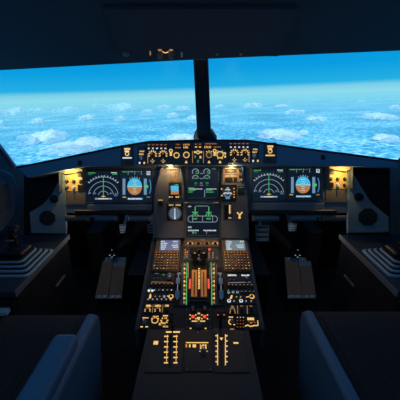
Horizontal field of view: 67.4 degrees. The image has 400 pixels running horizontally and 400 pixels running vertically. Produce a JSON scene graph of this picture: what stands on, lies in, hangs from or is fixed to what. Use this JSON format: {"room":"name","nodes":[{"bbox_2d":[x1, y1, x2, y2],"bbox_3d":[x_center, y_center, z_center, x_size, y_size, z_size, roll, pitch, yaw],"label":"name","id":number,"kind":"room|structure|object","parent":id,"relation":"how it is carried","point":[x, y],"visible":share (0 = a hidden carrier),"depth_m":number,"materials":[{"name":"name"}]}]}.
{"room":"control cabin","nodes":[
{"label":"control cabin","id":0,"kind":"room"},
{"bbox_2d":[0,149,23,234],"bbox_3d":[-1.175,0.135,0.760,0.050,1.950,3.150,0,19,0],"label":"wall","id":1,"kind":"structure","parent":0,"point":[5,164],"depth_m":1.89,"materials":[{"name":"plastic"}]},
{"bbox_2d":[0,169,18,231],"bbox_3d":[-1.105,0.132,1.238,0.089,0.325,1.154,0,19,0],"label":"trim","id":2,"kind":"structure","parent":1,"relation":"attached to","point":[9,194],"depth_m":1.65,"materials":[{"name":"plastic"}]},
{"bbox_2d":[0,144,23,167],"bbox_3d":[-1.126,-0.318,1.719,0.046,0.320,0.271,0,19,0],"label":"trim","id":3,"kind":"structure","parent":1,"relation":"attached to","point":[1,146],"depth_m":1.78,"materials":[{"name":"blue plastic"}]},
{"bbox_2d":[24,174,67,234],"bbox_3d":[-0.894,0.006,1.740,0.242,0.388,0.150,0,19,0],"label":"trim","id":4,"kind":"structure","parent":1,"relation":"attached to","point":[37,190],"depth_m":1.73,"materials":[{"name":"plastic"}]},
{"bbox_2d":[0,0,399,69],"bbox_3d":[-0.044,-0.695,1.123,2.589,0.376,0.678,0,19,0],"label":"ceiling","id":5,"kind":"structure","parent":0,"point":[33,33],"depth_m":1.18,"materials":[{"name":"plastic"}]},
{"bbox_2d":[102,6,297,58],"bbox_3d":[0.000,-0.649,1.190,0.691,0.152,0.255,0,19,0],"label":"panel","id":6,"kind":"object","parent":5,"relation":"attached to","point":[159,31],"visible":1,"depth_m":1.15,"materials":[{"name":"grey plastic"}]},
{"bbox_2d":[193,59,216,138],"bbox_3d":[0.035,-0.550,1.729,0.158,0.490,0.627,0,19,0],"label":"window post","id":7,"kind":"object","parent":5,"relation":"attached to","point":[201,67],"depth_m":1.66,"materials":[{"name":"metal"}]},
{"bbox_2d":[72,267,336,399],"bbox_3d":[0.025,1.071,1.083,2.350,0.030,3.150,0,19,0],"label":"floor","id":8,"kind":"structure","parent":0,"point":[278,366],"depth_m":1.81,"materials":[{"name":"carpet"}]},
{"bbox_2d":[0,234,78,318],"bbox_3d":[-0.950,0.574,1.556,0.399,0.602,0.570,0,19,0],"label":"console","id":9,"kind":"object","parent":8,"relation":"on","point":[50,290],"visible":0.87,"depth_m":1.54,"materials":[{"name":"grey plastic"}]},
{"bbox_2d":[0,224,52,277],"bbox_3d":[-0.872,0.208,1.402,0.244,0.193,0.250,0,19,0],"label":"stick","id":10,"kind":"object","parent":9,"relation":"on","point":[17,260],"visible":1,"depth_m":1.37,"materials":[{"name":"black plastic"}]},
{"bbox_2d":[0,314,101,399],"bbox_3d":[-0.549,0.585,0.748,0.422,1.107,0.876,0,19,0],"label":"seat","id":11,"kind":"object","parent":8,"relation":"on","point":[43,357],"visible":1,"depth_m":0.96,"materials":[{"name":"fabric"}]},
{"bbox_2d":[86,221,112,287],"bbox_3d":[-0.745,0.408,2.256,0.110,0.460,0.200,0,19,0],"label":"panel","id":12,"kind":"object","parent":8,"relation":"on","point":[98,234],"visible":0.66,"depth_m":2.16,"materials":[{"name":"plastic"}]},
{"bbox_2d":[95,257,112,298],"bbox_3d":[-0.650,0.528,2.071,0.103,0.143,0.299,0,19,0],"label":"plate","id":13,"kind":"object","parent":8,"relation":"on","point":[102,292],"visible":1,"depth_m":2.05,"materials":[{"name":"metal"}]},
{"bbox_2d":[109,257,125,298],"bbox_3d":[-0.569,0.528,2.071,0.117,0.143,0.299,0,19,0],"label":"plate","id":14,"kind":"object","parent":8,"relation":"on","point":[119,263],"visible":0.99,"depth_m":2.05,"materials":[{"name":"metal"}]},
{"bbox_2d":[109,221,149,257],"bbox_3d":[-0.491,0.267,2.164,0.293,0.336,0.256,0,19,0],"label":"pedal crank","id":15,"kind":"object","parent":14,"relation":"on","point":[140,228],"visible":0.97,"depth_m":2.15,"materials":[{"name":"black metal"}]},
{"bbox_2d":[119,215,127,233],"bbox_3d":[-0.526,0.142,2.120,0.050,0.240,0.225,0,19,0],"label":"rudder pedal","id":16,"kind":"object","parent":15,"relation":"attached to","point":[122,227],"visible":0.83,"depth_m":2.04,"materials":[{"name":"metal"}]},
{"bbox_2d":[147,213,152,232],"bbox_3d":[-0.336,0.141,2.120,0.050,0.240,0.225,0,19,0],"label":"rudder pedal","id":17,"kind":"object","parent":15,"relation":"attached to","point":[149,226],"visible":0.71,"depth_m":2.04,"materials":[{"name":"metal"}]},
{"bbox_2d":[132,236,264,399],"bbox_3d":[-0.001,0.667,1.256,0.526,0.621,1.100,0,19,0],"label":"pedestal","id":18,"kind":"object","parent":8,"relation":"on","point":[184,385],"visible":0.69,"depth_m":1.02,"materials":[{"name":"paint"}]},
{"bbox_2d":[140,315,169,328],"bbox_3d":[-0.184,0.497,1.236,0.121,0.036,0.065,0,19,0],"label":"panel","id":19,"kind":"object","parent":18,"relation":"on","point":[147,321],"visible":0.99,"depth_m":1.23,"materials":[{"name":"grey plastic"}]},
{"bbox_2d":[144,303,172,313],"bbox_3d":[-0.178,0.463,1.288,0.121,0.030,0.056,0,19,0],"label":"panel","id":20,"kind":"object","parent":18,"relation":"attached to","point":[151,308],"visible":1,"depth_m":1.29,"materials":[{"name":"black"}]},
{"bbox_2d":[147,288,174,301],"bbox_3d":[-0.177,0.424,1.345,0.122,0.032,0.073,0,19,0],"label":"panel","id":21,"kind":"object","parent":18,"relation":"attached to","point":[155,295],"visible":1,"depth_m":1.35,"materials":[{"name":"black"}]},
{"bbox_2d":[150,273,175,287],"bbox_3d":[-0.174,0.371,1.413,0.112,0.044,0.086,0,19,0],"label":"panel","id":22,"kind":"object","parent":18,"relation":"attached to","point":[160,280],"visible":1,"depth_m":1.41,"materials":[{"name":"black"}]},
{"bbox_2d":[144,312,184,372],"bbox_3d":[-0.125,0.519,1.120,0.129,0.076,0.234,0,19,0],"label":"panel","id":23,"kind":"object","parent":18,"relation":"on","point":[166,349],"visible":1,"depth_m":1.10,"materials":[{"name":"black"}]},
{"bbox_2d":[152,238,180,271],"bbox_3d":[-0.169,0.275,1.554,0.132,0.083,0.238,0,19,0],"label":"keypad","id":24,"kind":"object","parent":18,"relation":"on","point":[167,250],"visible":1,"depth_m":1.53,"materials":[{"name":"black"}]},
{"bbox_2d":[173,268,180,306],"bbox_3d":[-0.101,0.397,1.390,0.030,0.118,0.228,0,19,0],"label":"wheel","id":25,"kind":"object","parent":18,"relation":"attached to","point":[178,274],"visible":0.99,"depth_m":1.35,"materials":[{"name":"black plastic"}]},
{"bbox_2d":[184,331,212,371],"bbox_3d":[-0.005,0.547,1.109,0.100,0.022,0.185,0,19,0],"label":"trim panel","id":26,"kind":"object","parent":18,"relation":"on","point":[198,345],"visible":1,"depth_m":1.09,"materials":[{"name":"black"}]},
{"bbox_2d":[184,306,212,329],"bbox_3d":[-0.005,0.482,1.246,0.119,0.061,0.109,0,19,0],"label":"panel","id":27,"kind":"object","parent":18,"relation":"on","point":[196,318],"visible":1,"depth_m":1.25,"materials":[{"name":"black plastic"}]},
{"bbox_2d":[179,248,218,305],"bbox_3d":[-0.004,0.340,1.394,0.176,0.171,0.304,0,19,0],"label":"thrust quadrant","id":28,"kind":"object","parent":18,"relation":"on","point":[199,283],"visible":1,"depth_m":1.40,"materials":[{"name":"paint"}]},
{"bbox_2d":[182,248,218,260],"bbox_3d":[0.005,0.278,1.554,0.188,0.040,0.096,0,19,0],"label":"control panel","id":29,"kind":"object","parent":18,"relation":"on","point":[213,253],"visible":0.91,"depth_m":1.55,"materials":[{"name":"paint"}]},
{"bbox_2d":[153,166,248,238],"bbox_3d":[0.005,0.014,1.663,0.528,0.416,0.222,0,19,0],"label":"dashboard","id":30,"kind":"object","parent":18,"relation":"on","point":[162,228],"visible":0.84,"depth_m":1.62,"materials":[{"name":"paint"}]},
{"bbox_2d":[158,199,163,205],"bbox_3d":[-0.213,0.013,1.615,0.032,0.040,0.022,0,19,0],"label":"switch","id":31,"kind":"object","parent":30,"relation":"attached to","point":[160,201],"visible":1,"depth_m":1.62,"materials":[{"name":"paint"}]},
{"bbox_2d":[170,171,178,181],"bbox_3d":[-0.139,-0.127,1.619,0.046,0.057,0.022,0,19,0],"label":"placard","id":32,"kind":"object","parent":30,"relation":"attached to","point":[174,175],"visible":1,"depth_m":1.62,"materials":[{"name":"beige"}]},
{"bbox_2d":[167,203,182,220],"bbox_3d":[-0.135,0.065,1.616,0.089,0.090,0.038,0,19,0],"label":"gauge","id":33,"kind":"object","parent":30,"relation":"attached to","point":[174,210],"visible":1,"depth_m":1.61,"materials":[{"name":"black plastic"}]},
{"bbox_2d":[169,183,180,197],"bbox_3d":[-0.135,-0.051,1.612,0.067,0.086,0.044,0,19,0],"label":"indicator","id":34,"kind":"object","parent":30,"relation":"attached to","point":[174,188],"visible":1,"depth_m":1.61,"materials":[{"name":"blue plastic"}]},
{"bbox_2d":[186,166,218,198],"bbox_3d":[0.015,-0.097,1.645,0.182,0.179,0.069,0,19,0],"label":"display screen","id":35,"kind":"object","parent":30,"relation":"attached to","point":[202,182],"visible":1,"depth_m":1.65,"materials":[{"name":"glass"}]},
{"bbox_2d":[186,203,219,236],"bbox_3d":[0.017,0.109,1.645,0.186,0.177,0.068,0,19,0],"label":"display screen","id":36,"kind":"object","parent":30,"relation":"attached to","point":[202,219],"visible":1,"depth_m":1.65,"materials":[{"name":"glass"}]},
{"bbox_2d":[16,139,398,177],"bbox_3d":[0.039,-0.238,1.813,1.983,0.401,0.570,0,19,0],"label":"glareshield","id":37,"kind":"object","parent":30,"relation":"on","point":[287,155],"visible":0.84,"depth_m":1.56,"materials":[{"name":"plastic"}]},
{"bbox_2d":[66,166,159,212],"bbox_3d":[-0.496,-0.061,1.685,0.536,0.273,0.147,0,19,0],"label":"dashboard","id":38,"kind":"object","parent":37,"relation":"attached to","point":[69,208],"visible":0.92,"depth_m":1.67,"materials":[{"name":"paint"}]},
{"bbox_2d":[29,173,66,233],"bbox_3d":[-0.829,0.014,1.640,0.211,0.351,0.134,-4,19,-13],"label":"speaker panel","id":39,"kind":"object","parent":38,"relation":"attached to","point":[49,218],"visible":1,"depth_m":1.64,"materials":[{"name":"paint"}]},
{"bbox_2d":[39,211,55,224],"bbox_3d":[-0.829,0.098,1.631,0.081,0.078,0.028,-4,19,-13],"label":"grille","id":40,"kind":"object","parent":39,"relation":"attached to","point":[45,217],"depth_m":1.63,"materials":[{"name":"black plastic"}]},
{"bbox_2d":[49,195,58,202],"bbox_3d":[-0.794,-0.005,1.633,0.048,0.050,0.029,-4,19,-12],"label":"air vent","id":41,"kind":"object","parent":39,"relation":"attached to","point":[54,198],"visible":1,"depth_m":1.63,"materials":[{"name":"black plastic"}]},
{"bbox_2d":[58,168,86,191],"bbox_3d":[-0.696,-0.114,1.639,0.134,0.145,0.096,0,19,0],"label":"switch panel","id":42,"kind":"object","parent":38,"relation":"attached to","point":[75,181],"visible":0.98,"depth_m":1.65,"materials":[{"name":"paint"}]},
{"bbox_2d":[62,168,81,173],"bbox_3d":[-0.701,-0.162,1.648,0.124,0.039,0.030,0,0,0],"label":"light","id":43,"kind":"object","parent":42,"relation":"attached to","point":[74,171],"depth_m":1.64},
{"bbox_2d":[66,193,85,204],"bbox_3d":[-0.692,-0.007,1.663,0.114,0.067,0.030,0,19,0],"label":"door","id":44,"kind":"structure","parent":38,"relation":"attached to","point":[71,198],"depth_m":1.66,"materials":[{"name":"paint"}]},
{"bbox_2d":[85,169,119,203],"bbox_3d":[-0.538,-0.075,1.663,0.195,0.182,0.070,0,19,0],"label":"display screen","id":45,"kind":"object","parent":38,"relation":"attached to","point":[102,185],"visible":1,"depth_m":1.66,"materials":[{"name":"glass"}]},
{"bbox_2d":[65,210,151,220],"bbox_3d":[-0.492,0.084,1.625,0.461,0.074,0.067,0,19,0],"label":"tray table","id":46,"kind":"object","parent":38,"relation":"attached to","point":[80,215],"visible":1,"depth_m":1.60,"materials":[{"name":"black plastic"}]},
{"bbox_2d":[120,168,153,203],"bbox_3d":[-0.351,-0.078,1.663,0.186,0.187,0.072,0,19,0],"label":"display screen","id":47,"kind":"object","parent":38,"relation":"attached to","point":[136,184],"visible":1,"depth_m":1.66,"materials":[{"name":"glass"}]},
{"bbox_2d":[121,145,133,165],"bbox_3d":[-0.378,-0.231,1.554,0.068,0.107,0.046,0,19,0],"label":"light panel","id":48,"kind":"object","parent":37,"relation":"attached to","point":[127,153],"visible":1,"depth_m":1.56,"materials":[{"name":"paint"}]},
{"bbox_2d":[137,146,145,164],"bbox_3d":[-0.303,-0.233,1.552,0.043,0.097,0.046,0,19,0],"label":"panel","id":49,"kind":"object","parent":37,"relation":"attached to","point":[141,150],"visible":1,"depth_m":1.56,"materials":[{"name":"paint"}]},
{"bbox_2d":[146,142,168,164],"bbox_3d":[-0.222,-0.243,1.552,0.117,0.116,0.053,0,19,0],"label":"control panel","id":50,"kind":"object","parent":37,"relation":"attached to","point":[157,153],"visible":1,"depth_m":1.56,"materials":[{"name":"paint"}]},
{"bbox_2d":[169,142,227,164],"bbox_3d":[-0.009,-0.241,1.550,0.304,0.119,0.058,0,19,0],"label":"panel","id":51,"kind":"object","parent":37,"relation":"attached to","point":[180,153],"visible":1,"depth_m":1.56,"materials":[{"name":"paint"}]},
{"bbox_2d":[228,141,249,162],"bbox_3d":[0.203,-0.249,1.552,0.117,0.116,0.053,0,19,0],"label":"control panel","id":52,"kind":"object","parent":37,"relation":"attached to","point":[238,151],"visible":1,"depth_m":1.56,"materials":[{"name":"paint"}]},
{"bbox_2d":[251,144,258,162],"bbox_3d":[0.285,-0.243,1.552,0.043,0.097,0.046,0,19,0],"label":"panel","id":53,"kind":"object","parent":37,"relation":"attached to","point":[254,147],"visible":1,"depth_m":1.56,"materials":[{"name":"paint"}]},
{"bbox_2d":[263,142,276,163],"bbox_3d":[0.364,-0.244,1.554,0.068,0.107,0.046,0,19,0],"label":"light panel","id":54,"kind":"object","parent":37,"relation":"attached to","point":[269,151],"visible":1,"depth_m":1.56,"materials":[{"name":"paint"}]},
{"bbox_2d":[243,166,347,212],"bbox_3d":[0.536,-0.061,1.685,0.583,0.273,0.147,0,19,0],"label":"dashboard","id":55,"kind":"object","parent":37,"relation":"attached to","point":[341,207],"visible":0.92,"depth_m":1.67,"materials":[{"name":"paint"}]},
{"bbox_2d":[251,167,286,201],"bbox_3d":[0.381,-0.088,1.663,0.196,0.185,0.071,0,19,0],"label":"display screen","id":56,"kind":"object","parent":55,"relation":"attached to","point":[268,184],"visible":1,"depth_m":1.66,"materials":[{"name":"glass"}]},
{"bbox_2d":[251,210,346,220],"bbox_3d":[0.535,0.084,1.625,0.504,0.074,0.067,0,19,0],"label":"tray table","id":57,"kind":"object","parent":55,"relation":"attached to","point":[258,215],"visible":1,"depth_m":1.60,"materials":[{"name":"black plastic"}]},
{"bbox_2d":[287,166,322,200],"bbox_3d":[0.582,-0.091,1.663,0.200,0.186,0.071,0,19,0],"label":"display screen","id":58,"kind":"object","parent":55,"relation":"attached to","point":[304,183],"visible":1,"depth_m":1.66,"materials":[{"name":"glass"}]},
{"bbox_2d":[326,190,346,201],"bbox_3d":[0.755,-0.021,1.663,0.114,0.067,0.030,0,19,0],"label":"panel","id":59,"kind":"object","parent":55,"relation":"attached to","point":[331,195],"depth_m":1.66,"materials":[{"name":"paint"}]},
{"bbox_2d":[325,167,353,188],"bbox_3d":[0.759,-0.128,1.639,0.134,0.145,0.096,0,19,0],"label":"switch panel","id":60,"kind":"object","parent":55,"relation":"attached to","point":[335,177],"visible":0.98,"depth_m":1.65,"materials":[{"name":"paint"}]},
{"bbox_2d":[330,167,350,171],"bbox_3d":[0.764,-0.176,1.648,0.124,0.039,0.030,0,0,0],"label":"light","id":61,"kind":"object","parent":60,"relation":"attached to","point":[332,169],"depth_m":1.64,"materials":[{"name":"paint"}]},
{"bbox_2d":[347,171,388,232],"bbox_3d":[0.915,0.002,1.638,0.233,0.367,0.138,4,19,13],"label":"speaker panel","id":62,"kind":"object","parent":55,"relation":"attached to","point":[363,216],"visible":0.99,"depth_m":1.64,"materials":[{"name":"paint"}]},
{"bbox_2d":[354,193,363,200],"bbox_3d":[0.866,-0.016,1.635,0.050,0.052,0.030,4,19,13],"label":"air vent","id":63,"kind":"object","parent":62,"relation":"attached to","point":[358,196],"visible":1,"depth_m":1.63,"materials":[{"name":"black plastic"}]},
{"bbox_2d":[358,208,376,225],"bbox_3d":[0.911,0.093,1.630,0.095,0.091,0.033,4,19,13],"label":"grille","id":64,"kind":"object","parent":62,"relation":"attached to","point":[366,216],"depth_m":1.63,"materials":[{"name":"black plastic"}]},
{"bbox_2d":[223,203,232,219],"bbox_3d":[0.151,0.063,1.597,0.051,0.104,0.075,0,19,0],"label":"lever","id":65,"kind":"object","parent":30,"relation":"attached to","point":[227,207],"visible":1,"depth_m":1.62,"materials":[{"name":"paint"}]},
{"bbox_2d":[221,185,235,200],"bbox_3d":[0.155,-0.038,1.617,0.084,0.087,0.036,0,19,0],"label":"pressure gauge","id":66,"kind":"object","parent":30,"relation":"attached to","point":[228,192],"visible":1,"depth_m":1.62,"materials":[{"name":"black plastic"}]},
{"bbox_2d":[223,168,242,182],"bbox_3d":[0.177,-0.135,1.614,0.108,0.081,0.038,0,19,0],"label":"light panel","id":67,"kind":"object","parent":30,"relation":"attached to","point":[229,175],"visible":0.97,"depth_m":1.62,"materials":[{"name":"black"}]},
{"bbox_2d":[236,210,243,219],"bbox_3d":[0.216,0.080,1.613,0.048,0.058,0.031,0,19,0],"label":"switch","id":68,"kind":"object","parent":30,"relation":"attached to","point":[239,213],"visible":1,"depth_m":1.62,"materials":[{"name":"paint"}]},
{"bbox_2d":[238,186,243,193],"bbox_3d":[0.221,-0.054,1.616,0.037,0.044,0.022,0,19,0],"label":"switch","id":69,"kind":"object","parent":30,"relation":"attached to","point":[240,188],"visible":1,"depth_m":1.62,"materials":[{"name":"black plastic"}]},
{"bbox_2d":[183,239,218,246],"bbox_3d":[0.007,0.226,1.627,0.192,0.031,0.066,0,19,0],"label":"panel","id":70,"kind":"object","parent":18,"relation":"attached to","point":[187,242],"visible":1,"depth_m":1.62,"materials":[{"name":"black"}]},
{"bbox_2d":[217,268,224,306],"bbox_3d":[0.095,0.397,1.390,0.030,0.118,0.228,0,19,0],"label":"wheel","id":71,"kind":"object","parent":18,"relation":"attached to","point":[221,296],"visible":0.99,"depth_m":1.36,"materials":[{"name":"black plastic"}]},
{"bbox_2d":[212,311,249,372],"bbox_3d":[0.110,0.515,1.125,0.121,0.073,0.245,0,19,0],"label":"panel","id":72,"kind":"object","parent":18,"relation":"on","point":[229,349],"visible":1,"depth_m":1.10,"materials":[{"name":"black"}]},
{"bbox_2d":[221,238,251,271],"bbox_3d":[0.184,0.275,1.554,0.138,0.083,0.238,0,19,0],"label":"keypad","id":73,"kind":"object","parent":18,"relation":"on","point":[235,252],"visible":1,"depth_m":1.53,"materials":[{"name":"black"}]},
{"bbox_2d":[225,273,252,287],"bbox_3d":[0.184,0.374,1.411,0.122,0.043,0.090,0,19,0],"label":"panel","id":74,"kind":"object","parent":18,"relation":"attached to","point":[233,280],"visible":1,"depth_m":1.41,"materials":[{"name":"black"}]},
{"bbox_2d":[226,290,255,303],"bbox_3d":[0.183,0.429,1.339,0.132,0.034,0.077,0,19,0],"label":"panel","id":75,"kind":"object","parent":18,"relation":"attached to","point":[232,296],"visible":1,"depth_m":1.34,"materials":[{"name":"black"}]},
{"bbox_2d":[226,305,257,314],"bbox_3d":[0.180,0.466,1.283,0.130,0.028,0.049,0,19,0],"label":"panel","id":76,"kind":"object","parent":18,"relation":"attached to","point":[231,309],"visible":1,"depth_m":1.28,"materials":[{"name":"black"}]},
{"bbox_2d":[226,316,260,329],"bbox_3d":[0.177,0.501,1.233,0.137,0.033,0.067,0,19,0],"label":"panel","id":77,"kind":"object","parent":18,"relation":"on","point":[233,322],"visible":1,"depth_m":1.23,"materials":[{"name":"black"}]},
{"bbox_2d":[285,257,301,298],"bbox_3d":[0.642,0.528,2.071,0.141,0.143,0.299,0,19,0],"label":"plate","id":78,"kind":"object","parent":8,"relation":"on","point":[293,282],"visible":0.99,"depth_m":2.05,"materials":[{"name":"metal"}]},
{"bbox_2d":[257,221,300,257],"bbox_3d":[0.557,0.267,2.164,0.293,0.336,0.256,0,19,0],"label":"pedal crank","id":79,"kind":"object","parent":78,"relation":"on","point":[275,234],"visible":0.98,"depth_m":2.15,"materials":[{"name":"black metal"}]},
{"bbox_2d":[255,221,268,240],"bbox_3d":[0.425,0.184,2.119,0.096,0.262,0.236,0,19,0],"label":"rudder pedal","id":80,"kind":"object","parent":79,"relation":"attached to","point":[261,231],"visible":0.79,"depth_m":2.04,"materials":[{"name":"metal"}]},
{"bbox_2d":[286,215,296,230],"bbox_3d":[0.630,0.130,2.120,0.062,0.238,0.224,0,19,0],"label":"rudder pedal","id":81,"kind":"object","parent":79,"relation":"attached to","point":[291,226],"visible":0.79,"depth_m":2.04,"materials":[{"name":"metal"}]},
{"bbox_2d":[298,257,315,298],"bbox_3d":[0.737,0.528,2.071,0.134,0.143,0.299,0,19,0],"label":"plate","id":82,"kind":"object","parent":8,"relation":"on","point":[306,274],"visible":0.98,"depth_m":2.05,"materials":[{"name":"metal"}]},
{"bbox_2d":[298,221,322,285],"bbox_3d":[0.815,0.408,2.256,0.090,0.460,0.200,0,19,0],"label":"panel","id":83,"kind":"object","parent":8,"relation":"on","point":[311,235],"visible":0.57,"depth_m":2.16,"materials":[{"name":"plastic"}]},
{"bbox_2d":[298,310,399,399],"bbox_3d":[0.597,0.582,0.758,0.407,1.107,0.896,0,19,0],"label":"seat","id":84,"kind":"object","parent":8,"relation":"on","point":[343,355],"visible":1,"depth_m":0.99,"materials":[{"name":"fabric"}]},
{"bbox_2d":[329,234,399,311],"bbox_3d":[1.000,0.574,1.556,0.397,0.602,0.570,0,19,0],"label":"console","id":85,"kind":"object","parent":8,"relation":"on","point":[360,285],"visible":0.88,"depth_m":1.57,"materials":[{"name":"grey plastic"}]},
{"bbox_2d":[362,220,399,277],"bbox_3d":[0.952,0.194,1.397,0.244,0.223,0.250,0,19,0],"label":"boot","id":86,"kind":"object","parent":85,"relation":"on","point":[387,258],"visible":1,"depth_m":1.40,"materials":[{"name":"black plastic"}]},
{"bbox_2d":[68,213,345,266],"bbox_3d":[0.025,0.183,2.416,2.350,0.780,0.050,0,19,0],"label":"wall","id":87,"kind":"structure","parent":0,"point":[274,254],"depth_m":2.44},
{"bbox_2d":[390,158,399,234],"bbox_3d":[1.225,0.135,0.760,0.050,1.950,3.150,0,19,0],"label":"wall","id":88,"kind":"structure","parent":0,"point":[394,172],"depth_m":1.85,"materials":[{"name":"plastic"}]},
{"bbox_2d":[346,168,389,234],"bbox_3d":[0.975,-0.009,1.740,0.242,0.415,0.160,0,19,0],"label":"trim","id":89,"kind":"structure","parent":88,"relation":"attached to","point":[375,182],"depth_m":1.73,"materials":[{"name":"plastic"}]},
{"label":"outside","id":90,"kind":"structure","parent":0,"visible":0},
{"bbox_2d":[19,129,67,144],"bbox_3d":[-1258.024,-520.993,2417.572,331.928,84.390,597.722,-2,19,1],"label":"cloud","id":91,"kind":"structure","parent":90,"point":[46,136],"depth_m":2394.59,"materials":[{"name":"white"}]},
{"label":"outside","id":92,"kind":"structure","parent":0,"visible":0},
{"bbox_2d":[41,136,104,153],"bbox_3d":[-810.915,-368.647,1971.181,357.779,52.020,595.374,-2,19,1],"label":"cloud","id":93,"kind":"structure","parent":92,"point":[81,144],"depth_m":1960.62,"materials":[{"name":"white"}]},
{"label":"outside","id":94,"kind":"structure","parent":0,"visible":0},
{"bbox_2d":[79,114,93,120],"bbox_3d":[-1863.782,-1356.181,4910.243,307.500,81.923,475.756,-2,19,1],"label":"cloud","id":95,"kind":"structure","parent":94,"point":[85,117],"depth_m":4885.86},
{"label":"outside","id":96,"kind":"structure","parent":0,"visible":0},
{"bbox_2d":[59,106,77,112],"bbox_3d":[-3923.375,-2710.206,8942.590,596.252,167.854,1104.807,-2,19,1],"label":"cloud","id":97,"kind":"structure","parent":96,"point":[65,109],"depth_m":8879.60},
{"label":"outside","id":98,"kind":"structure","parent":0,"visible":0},
{"bbox_2d":[31,118,45,123],"bbox_3d":[-2422.966,-1194.625,4503.833,230.324,75.729,353.410,-2,19,1],"label":"cloud","id":99,"kind":"structure","parent":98,"point":[35,121],"depth_m":4455.15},
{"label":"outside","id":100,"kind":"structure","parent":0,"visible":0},
{"bbox_2d":[1,106,29,115],"bbox_3d":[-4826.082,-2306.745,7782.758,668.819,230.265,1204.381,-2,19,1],"label":"cloud","id":101,"kind":"structure","parent":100,"point":[11,112],"depth_m":7694.98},
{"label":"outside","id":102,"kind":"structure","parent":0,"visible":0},
{"bbox_2d":[28,108,43,111],"bbox_3d":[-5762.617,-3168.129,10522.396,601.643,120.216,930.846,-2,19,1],"label":"cloud","id":103,"kind":"structure","parent":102,"point":[31,109],"depth_m":8883.94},
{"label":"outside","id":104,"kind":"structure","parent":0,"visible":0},
{"bbox_2d":[88,103,102,108],"bbox_3d":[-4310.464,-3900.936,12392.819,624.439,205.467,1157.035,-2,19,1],"label":"cloud","id":105,"kind":"structure","parent":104,"point":[95,104],"depth_m":8883.94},
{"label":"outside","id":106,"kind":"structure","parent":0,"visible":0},
{"bbox_2d":[104,102,136,111],"bbox_3d":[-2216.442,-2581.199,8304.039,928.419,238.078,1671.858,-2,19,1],"label":"cloud","id":107,"kind":"structure","parent":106,"point":[120,106],"depth_m":8147.39,"materials":[{"name":"white"}]},
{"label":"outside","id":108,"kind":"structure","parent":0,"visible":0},
{"bbox_2d":[141,109,152,113],"bbox_3d":[-1096.727,-1827.526,6175.315,272.870,101.416,454.079,-2,19,1],"label":"cloud","id":109,"kind":"structure","parent":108,"point":[144,111],"depth_m":6179.32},
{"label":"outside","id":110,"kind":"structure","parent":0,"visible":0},
{"bbox_2d":[167,112,178,117],"bbox_3d":[-433.097,-1334.488,4699.629,211.478,82.011,391.851,-2,19,1],"label":"cloud","id":111,"kind":"structure","parent":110,"point":[170,115],"depth_m":4680.94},
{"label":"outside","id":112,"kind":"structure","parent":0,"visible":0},
{"bbox_2d":[176,106,189,109],"bbox_3d":[-424.570,-2291.743,7452.479,379.143,102.662,581.760,-2,19,1],"label":"cloud","id":113,"kind":"structure","parent":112,"point":[178,107],"depth_m":7437.32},
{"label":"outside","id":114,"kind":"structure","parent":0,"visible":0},
{"bbox_2d":[115,115,124,120],"bbox_3d":[-1174.104,-1192.101,4374.266,164.603,72.300,273.914,-2,19,1],"label":"cloud","id":115,"kind":"structure","parent":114,"point":[118,118],"depth_m":4376.45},
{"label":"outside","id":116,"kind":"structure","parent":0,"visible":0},
{"bbox_2d":[167,133,193,139],"bbox_3d":[-136.301,-452.270,2159.253,278.636,41.380,431.099,-2,19,1],"label":"cloud","id":117,"kind":"structure","parent":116,"point":[177,136],"depth_m":2167.03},
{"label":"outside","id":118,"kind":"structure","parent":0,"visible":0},
{"bbox_2d":[243,102,261,107],"bbox_3d":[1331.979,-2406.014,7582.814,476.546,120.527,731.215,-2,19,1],"label":"cloud","id":119,"kind":"structure","parent":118,"point":[254,105],"depth_m":7550.76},
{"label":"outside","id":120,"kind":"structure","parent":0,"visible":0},
{"bbox_2d":[285,109,299,113],"bbox_3d":[1436.650,-1368.958,4632.954,245.170,63.459,407.984,-2,19,1],"label":"cloud","id":121,"kind":"structure","parent":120,"point":[289,111],"depth_m":4624.71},
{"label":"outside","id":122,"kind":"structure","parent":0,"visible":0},
{"bbox_2d":[259,128,297,140],"bbox_3d":[571.833,-484.095,2170.482,327.206,48.687,506.245,-2,19,1],"label":"cloud","id":123,"kind":"structure","parent":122,"point":[277,134],"depth_m":2127.19,"materials":[{"name":"white"}]},
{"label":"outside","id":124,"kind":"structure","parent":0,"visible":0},
{"bbox_2d":[308,115,324,120],"bbox_3d":[1279.212,-906.369,3325.770,208.147,47.086,385.680,-2,19,1],"label":"cloud","id":125,"kind":"structure","parent":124,"point":[312,117],"depth_m":3314.83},
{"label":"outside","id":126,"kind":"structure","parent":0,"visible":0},
{"bbox_2d":[362,112,395,119],"bbox_3d":[1975.328,-932.877,3314.988,351.689,61.488,544.123,-2,19,1],"label":"cloud","id":127,"kind":"structure","parent":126,"point":[378,115],"depth_m":3260.25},
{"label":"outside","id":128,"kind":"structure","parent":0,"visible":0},
{"bbox_2d":[390,104,399,108],"bbox_3d":[3195.065,-1531.779,4918.035,132.695,69.807,203.608,-2,19,1],"label":"cloud","id":129,"kind":"structure","parent":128,"point":[396,106],"depth_m":4930.19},
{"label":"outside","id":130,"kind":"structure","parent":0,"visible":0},
{"bbox_2d":[299,129,307,134],"bbox_3d":[766.305,-502.552,2220.854,68.079,34.519,122.593,-2,19,1],"label":"cloud","id":131,"kind":"structure","parent":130,"point":[302,132],"depth_m":2211.39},
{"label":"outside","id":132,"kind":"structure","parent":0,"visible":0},
{"bbox_2d":[372,133,399,141],"bbox_3d":[1161.067,-387.574,1853.528,175.369,29.421,291.828,-2,19,1],"label":"cloud","id":133,"kind":"structure","parent":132,"point":[382,137],"depth_m":1861.95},
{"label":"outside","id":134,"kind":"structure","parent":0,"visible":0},
{"bbox_2d":[0,93,399,169],"bbox_3d":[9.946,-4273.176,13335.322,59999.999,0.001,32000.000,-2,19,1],"label":"sea","id":135,"kind":"structure","parent":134,"point":[343,129],"depth_m":3494.32,"materials":[{"name":"liquid"}]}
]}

